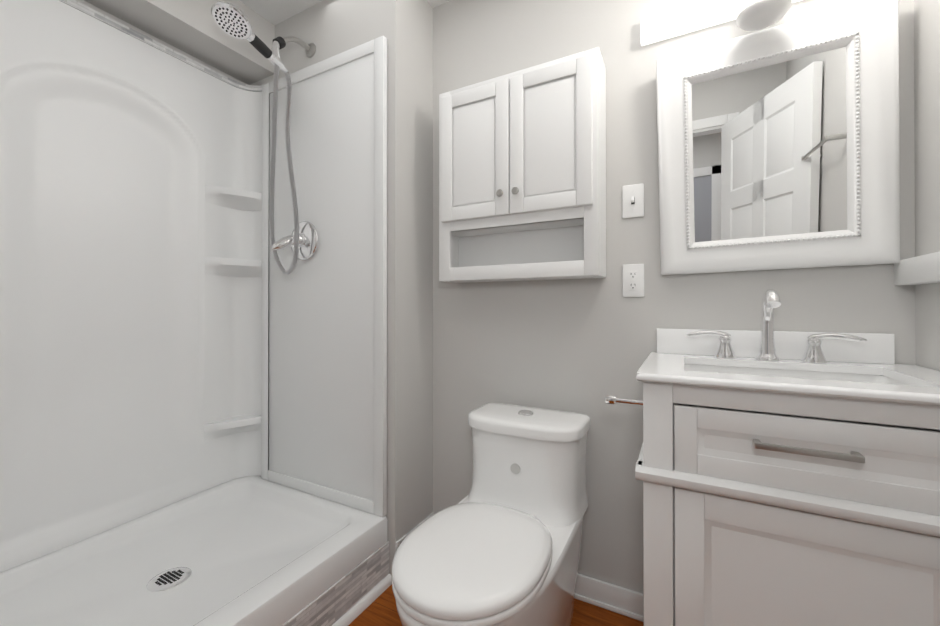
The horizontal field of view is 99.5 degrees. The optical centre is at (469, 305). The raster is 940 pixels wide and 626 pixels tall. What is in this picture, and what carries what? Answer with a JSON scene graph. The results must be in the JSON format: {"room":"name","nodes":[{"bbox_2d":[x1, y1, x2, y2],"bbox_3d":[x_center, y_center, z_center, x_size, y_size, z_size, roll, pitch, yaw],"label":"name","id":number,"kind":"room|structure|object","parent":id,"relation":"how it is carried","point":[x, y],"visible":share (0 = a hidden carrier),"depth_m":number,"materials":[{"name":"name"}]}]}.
{"room":"bathroom","nodes":[
{"label":"bathroom","id":0,"kind":"room"},
{"bbox_2d":[76,0,247,84],"bbox_3d":[-1.840,-0.136,0.735,0.100,2.420,2.905,0,0,28],"label":"wall","id":1,"kind":"structure","parent":0,"point":[149,35],"depth_m":1.64,"materials":[{"name":"grey paint"}]},
{"bbox_2d":[84,0,274,84],"bbox_3d":[-1.311,-1.226,1.410,0.200,0.233,1.225,0,0,28],"label":"soffit","id":2,"kind":"structure","parent":0,"point":[192,28],"depth_m":1.66,"materials":[{"name":"grey paint"}]},
{"bbox_2d":[250,0,432,575],"bbox_3d":[-0.658,-0.130,1.957,1.028,2.420,0.365,0,0,28],"label":"wall","id":3,"kind":"structure","parent":0,"point":[329,28],"depth_m":1.65,"materials":[{"name":"grey paint"}]},
{"bbox_2d":[211,2,315,273],"bbox_3d":[-0.819,-0.655,1.584,0.165,1.041,0.448,0,0,15],"label":"shower head","id":4,"kind":"object","parent":3,"relation":"attached to","point":[230,19],"visible":0.98,"depth_m":1.63},
{"bbox_2d":[239,0,450,24],"bbox_3d":[-0.387,-1.399,0.170,3.200,0.100,3.270,0,0,28],"label":"ceiling","id":5,"kind":"structure","parent":0,"point":[275,12],"depth_m":1.78,"materials":[{"name":"white paint"}]},
{"bbox_2d":[395,512,433,552],"bbox_3d":[-0.220,1.000,1.659,0.022,0.156,0.262,0,0,28],"label":"trim","id":6,"kind":"structure","parent":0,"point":[398,542],"depth_m":1.58,"materials":[{"name":"paint"}]},
{"bbox_2d":[348,584,643,625],"bbox_3d":[-0.387,1.121,0.157,3.200,0.100,3.270,0,0,28],"label":"floor","id":7,"kind":"structure","parent":0,"point":[381,610],"depth_m":1.38,"materials":[{"name":"brown wood"}]},
{"bbox_2d":[0,0,391,625],"bbox_3d":[-0.991,0.002,1.233,0.920,2.148,1.220,0,0,28],"label":"shower enclosure","id":8,"kind":"object","parent":7,"relation":"on","point":[193,404],"visible":1,"depth_m":1.56,"materials":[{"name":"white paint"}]},
{"bbox_2d":[271,221,317,259],"bbox_3d":[-0.764,-0.286,1.695,0.172,0.172,0.138,0,0,28],"label":"shower valve","id":9,"kind":"object","parent":8,"relation":"attached to","point":[308,238],"visible":0.75,"depth_m":1.72,"materials":[{"name":"silver metal"}]},
{"bbox_2d":[392,403,590,625],"bbox_3d":[0.076,0.723,1.173,0.410,0.706,0.759,0,0,28],"label":"toilet","id":10,"kind":"object","parent":7,"relation":"on","point":[500,544],"visible":1,"depth_m":1.11,"materials":[{"name":"white ceramic"}]},
{"bbox_2d":[605,289,939,625],"bbox_3d":[0.735,0.514,1.010,0.745,1.122,0.507,0,0,28],"label":"bathroom vanity","id":11,"kind":"object","parent":7,"relation":"on","point":[789,478],"visible":1,"depth_m":0.83,"materials":[{"name":"white paint"}]},
{"bbox_2d":[433,0,915,593],"bbox_3d":[0.578,-0.133,1.444,1.636,2.420,0.100,0,0,28],"label":"wall","id":12,"kind":"structure","parent":0,"point":[583,346],"depth_m":1.43,"materials":[{"name":"grey paint"}]},
{"bbox_2d":[439,47,605,282],"bbox_3d":[0.173,-0.477,1.502,0.625,0.756,0.179,0,0,28],"label":"upper cabinet","id":13,"kind":"object","parent":12,"relation":"attached to","point":[522,175],"visible":1,"depth_m":1.44,"materials":[{"name":"white paint"}]},
{"bbox_2d":[575,574,643,621],"bbox_3d":[0.227,1.035,1.557,0.900,0.086,0.021,0,0,28],"label":"baseboard","id":14,"kind":"structure","parent":12,"relation":"attached to","point":[613,598],"depth_m":1.41,"materials":[{"name":"white paint"}]},
{"bbox_2d":[622,183,643,217],"bbox_3d":[0.566,-0.365,1.382,0.070,0.115,0.021,0,0,28],"label":"switch plate","id":15,"kind":"object","parent":12,"relation":"attached to","point":[632,201],"visible":1,"depth_m":1.39,"materials":[{"name":"white plastic"}]},
{"bbox_2d":[623,264,643,296],"bbox_3d":[0.568,-0.087,1.386,0.070,0.115,0.010,0,0,28],"label":"electrical outlet plate","id":16,"kind":"object","parent":12,"relation":"attached to","point":[633,280],"visible":1,"depth_m":1.38,"materials":[{"name":"white plastic"}]},
{"bbox_2d":[640,0,801,45],"bbox_3d":[0.830,-0.891,1.136,0.646,0.209,0.208,0,0,28],"label":"light","id":17,"kind":"object","parent":12,"relation":"attached to","point":[696,15],"visible":1,"depth_m":1.26,"materials":[{"name":"white glass"}]},
{"bbox_2d":[656,0,899,274],"bbox_3d":[0.877,-0.458,1.184,0.582,0.710,0.076,0,0,28],"label":"mirror","id":18,"kind":"object","parent":12,"relation":"attached to","point":[779,147],"visible":1,"depth_m":1.16,"materials":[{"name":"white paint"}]},
{"bbox_2d":[914,0,939,370],"bbox_3d":[0.483,-0.142,-0.359,0.100,2.420,3.170,0,0,28],"label":"wall","id":19,"kind":"structure","parent":0,"point":[927,127],"depth_m":1.01,"materials":[{"name":"grey paint"}]},
{"bbox_2d":[894,251,939,284],"bbox_3d":[0.998,-0.089,0.753,0.041,0.066,0.718,0,0,28],"label":"shelf","id":20,"kind":"object","parent":19,"relation":"attached to","point":[921,269],"visible":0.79,"depth_m":0.97,"materials":[{"name":"white paint"}]}
]}

